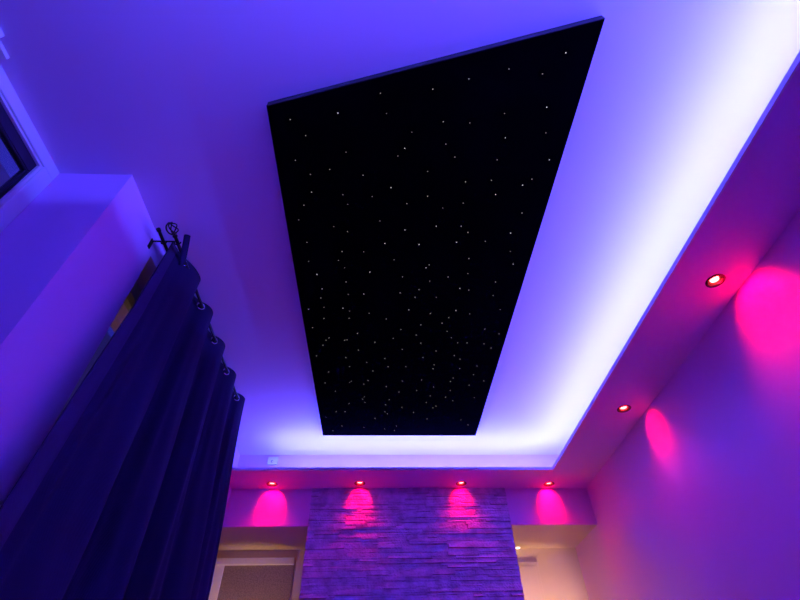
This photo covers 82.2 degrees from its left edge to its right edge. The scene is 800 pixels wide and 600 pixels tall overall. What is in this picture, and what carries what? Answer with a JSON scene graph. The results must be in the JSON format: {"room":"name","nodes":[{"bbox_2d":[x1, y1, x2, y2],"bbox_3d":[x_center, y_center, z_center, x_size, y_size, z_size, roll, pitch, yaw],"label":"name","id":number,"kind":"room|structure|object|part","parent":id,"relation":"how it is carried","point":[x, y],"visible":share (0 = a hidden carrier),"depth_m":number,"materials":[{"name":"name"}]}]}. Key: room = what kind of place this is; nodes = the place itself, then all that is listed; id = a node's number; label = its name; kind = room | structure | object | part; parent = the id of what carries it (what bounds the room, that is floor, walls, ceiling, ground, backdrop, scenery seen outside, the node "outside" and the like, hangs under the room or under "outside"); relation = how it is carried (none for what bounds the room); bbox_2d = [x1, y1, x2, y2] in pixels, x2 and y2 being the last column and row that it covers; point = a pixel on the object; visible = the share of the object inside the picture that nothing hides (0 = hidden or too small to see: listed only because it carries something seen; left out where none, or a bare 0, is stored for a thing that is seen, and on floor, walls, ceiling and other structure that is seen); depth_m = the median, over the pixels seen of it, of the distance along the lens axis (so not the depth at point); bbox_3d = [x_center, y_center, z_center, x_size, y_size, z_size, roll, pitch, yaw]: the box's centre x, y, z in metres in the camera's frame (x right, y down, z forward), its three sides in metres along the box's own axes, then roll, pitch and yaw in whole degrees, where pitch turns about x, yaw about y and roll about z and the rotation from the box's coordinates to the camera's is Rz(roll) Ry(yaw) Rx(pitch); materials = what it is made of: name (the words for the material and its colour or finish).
{"room":"living room","nodes":[
{"label":"living room","id":0,"kind":"room"},
{"bbox_2d":[0,173,241,522],"bbox_3d":[-1.510,0.646,1.598,0.439,2.642,4.871,1,-45,-2],"label":"wall","id":1,"kind":"structure","parent":0,"point":[71,259],"depth_m":1.82,"materials":[{"name":"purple paint"}]},
{"bbox_2d":[0,64,59,232],"bbox_3d":[-1.623,-0.625,0.997,0.120,1.692,1.731,1,-45,-2],"label":"window","id":2,"kind":"structure","parent":1,"relation":"in","point":[27,168],"depth_m":1.97,"materials":[{"name":"white"}]},
{"bbox_3d":[-1.636,-0.605,1.011,0.012,1.402,1.480,1,-45,-2],"label":"pane","id":3,"kind":"part","parent":2,"relation":"part of","materials":[{"name":"clear glass"}]},
{"bbox_3d":[-1.634,-0.623,0.992,0.038,1.542,1.567,1,-45,-2],"label":"sash","id":4,"kind":"part","parent":2,"relation":"part of","materials":[{"name":"black"}]},
{"bbox_2d":[52,282,140,426],"bbox_3d":[-1.493,1.198,2.056,0.080,2.510,1.542,1,-45,-2],"label":"window","id":5,"kind":"structure","parent":1,"relation":"in","point":[135,291],"depth_m":2.39,"materials":[{"name":"beige"}]},
{"bbox_3d":[-1.493,1.198,2.056,0.080,2.510,1.542,1,-45,-2],"label":"door frame","id":6,"kind":"part","parent":5,"relation":"part of","materials":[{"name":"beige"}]},
{"bbox_2d":[147,222,238,398],"bbox_3d":[-1.248,0.227,2.930,0.169,0.076,1.740,1,-45,-2],"label":"curtain rod","id":7,"kind":"object","parent":1,"relation":"attached to","point":[162,241],"visible":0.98,"depth_m":2.41,"materials":[{"name":"black metal"}]},
{"bbox_2d":[0,234,244,599],"bbox_3d":[-1.174,1.121,2.071,0.255,2.590,1.912,1,-45,-2],"label":"curtain","id":8,"kind":"object","parent":7,"relation":"hanging from","point":[125,495],"visible":0.99,"depth_m":2.02,"materials":[{"name":"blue fabric"}]},
{"bbox_3d":[-1.268,0.229,2.941,0.022,0.022,1.680,1,-45,-2],"label":"rod","id":9,"kind":"part","parent":7,"relation":"part of","materials":[{"name":"black metal"}]},
{"bbox_3d":[-1.198,0.249,2.963,0.018,0.018,1.665,1,-45,-2],"label":"rod","id":10,"kind":"part","parent":7,"relation":"part of","materials":[{"name":"black metal"}]},
{"bbox_2d":[0,0,799,454],"bbox_3d":[0.029,-0.011,2.918,3.634,0.100,5.900,1,-45,-2],"label":"ceiling","id":11,"kind":"structure","parent":0,"point":[173,96],"depth_m":2.09,"materials":[{"name":"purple paint"}]},
{"bbox_2d":[0,28,9,59],"bbox_3d":[-1.570,-1.012,1.787,0.055,0.030,0.135,1,-45,-2],"label":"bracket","id":12,"kind":"object","parent":11,"relation":"attached to","point":[3,53],"visible":1,"depth_m":1.81,"materials":[{"name":"white"}]},
{"bbox_3d":[-1.583,-0.995,1.809,0.030,0.022,0.080,1,-45,-2],"label":"plate","id":13,"kind":"part","parent":12,"relation":"part of","materials":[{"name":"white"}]},
{"bbox_2d":[267,15,604,435],"bbox_3d":[0.058,0.033,2.858,1.341,0.047,3.184,1,-45,-2],"label":"panel","id":14,"kind":"object","parent":11,"relation":"attached to","point":[415,197],"visible":1,"depth_m":2.35,"materials":[{"name":"black"}]},
{"bbox_2d":[217,455,596,599],"bbox_3d":[-0.160,2.641,3.622,3.701,2.642,0.719,1,-45,-2],"label":"wall","id":15,"kind":"structure","parent":0,"point":[526,506],"depth_m":4.10,"materials":[{"name":"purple paint"}]},
{"bbox_2d":[208,557,294,599],"bbox_3d":[-1.358,2.865,3.673,0.815,1.438,0.050,1,-45,-2],"label":"window","id":16,"kind":"structure","parent":15,"relation":"in","point":[270,578],"depth_m":4.07,"materials":[{"name":"white"}]},
{"bbox_3d":[-1.668,2.889,3.649,0.195,1.382,0.030,1,-45,-2],"label":"trim","id":17,"kind":"part","parent":16,"relation":"part of","materials":[{"name":"white wood"}]},
{"bbox_3d":[-1.370,2.377,4.162,0.815,0.056,0.050,1,-45,-2],"label":"head trim","id":18,"kind":"part","parent":16,"relation":"part of","materials":[{"name":"white wood"}]},
{"bbox_2d":[266,482,277,486],"bbox_3d":[-1.107,1.575,3.980,0.095,0.057,0.095,1,-45,-2],"label":"recessed light","id":19,"kind":"object","parent":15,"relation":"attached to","point":[271,484],"visible":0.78,"depth_m":3.97,"materials":[{"name":"red"}]},
{"bbox_2d":[267,457,277,464],"bbox_3d":[-1.169,1.474,4.209,0.090,0.075,0.037,1,-45,-2],"label":"junction box","id":20,"kind":"object","parent":15,"relation":"attached to","point":[271,460],"visible":1,"depth_m":4.20,"materials":[{"name":"white plastic"}]},
{"bbox_2d":[354,481,364,485],"bbox_3d":[-0.349,1.576,4.000,0.095,0.057,0.095,1,-45,-2],"label":"recessed light","id":21,"kind":"object","parent":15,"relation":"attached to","point":[358,483],"visible":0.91,"depth_m":3.99,"materials":[{"name":"red"}]},
{"bbox_2d":[299,488,524,599],"bbox_3d":[0.102,2.487,3.253,1.711,2.311,0.037,1,-45,-2],"label":"cladding","id":22,"kind":"object","parent":15,"relation":"attached to","point":[459,544],"visible":1,"depth_m":3.73,"materials":[{"name":"white stone"}]},
{"bbox_2d":[518,562,544,599],"bbox_3d":[1.114,2.952,3.713,0.340,1.486,0.036,1,-45,-2],"label":"upper cabinet","id":23,"kind":"object","parent":15,"relation":"attached to","point":[529,571],"visible":0.55,"depth_m":4.12,"materials":[{"name":"beige paint"}]},
{"bbox_2d":[232,51,799,470],"bbox_3d":[0.029,-0.030,2.389,2.677,0.025,4.079,1,-45,-2],"label":"trim","id":24,"kind":"structure","parent":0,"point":[794,66],"depth_m":2.55,"materials":[{"name":"white paint"}]},
{"bbox_2d":[576,210,799,599],"bbox_3d":[1.819,0.977,2.011,0.100,2.642,5.900,1,-45,-2],"label":"wall","id":25,"kind":"structure","parent":0,"point":[700,500],"depth_m":2.51,"materials":[{"name":"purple paint"}]},
{"bbox_2d":[233,65,799,488],"bbox_3d":[0.229,-0.045,2.373,3.075,0.014,4.871,1,-45,-2],"label":"soffit","id":26,"kind":"structure","parent":25,"relation":"attached to","point":[761,198],"depth_m":2.54,"materials":[{"name":"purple paint"}]},
{"bbox_2d":[456,481,466,485],"bbox_3d":[0.537,1.593,4.039,0.095,0.057,0.095,1,-45,-2],"label":"recessed light","id":27,"kind":"object","parent":26,"relation":"in","point":[460,483],"visible":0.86,"depth_m":4.03,"materials":[{"name":"red"}]},
{"bbox_2d":[544,482,554,486],"bbox_3d":[1.320,1.613,4.078,0.095,0.057,0.095,1,-45,-2],"label":"recessed light","id":28,"kind":"object","parent":26,"relation":"in","point":[547,484],"visible":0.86,"depth_m":4.07,"materials":[{"name":"red"}]},
{"bbox_2d":[617,405,630,412],"bbox_3d":[1.562,0.741,3.214,0.095,0.057,0.095,1,-45,-2],"label":"recessed light","id":29,"kind":"object","parent":26,"relation":"in","point":[624,408],"visible":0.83,"depth_m":3.20,"materials":[{"name":"red"}]},
{"bbox_2d":[705,274,725,287],"bbox_3d":[1.612,-0.115,2.360,0.095,0.057,0.095,1,-45,-2],"label":"recessed light","id":30,"kind":"object","parent":26,"relation":"in","point":[716,280],"visible":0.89,"depth_m":2.35,"materials":[{"name":"red"}]},
{"bbox_3d":[1.613,-0.112,2.357,0.045,0.030,0.045,1,-45,-2],"label":"bulb","id":31,"kind":"part","parent":30,"relation":"part of","materials":[{"name":"white glass"}]}
]}

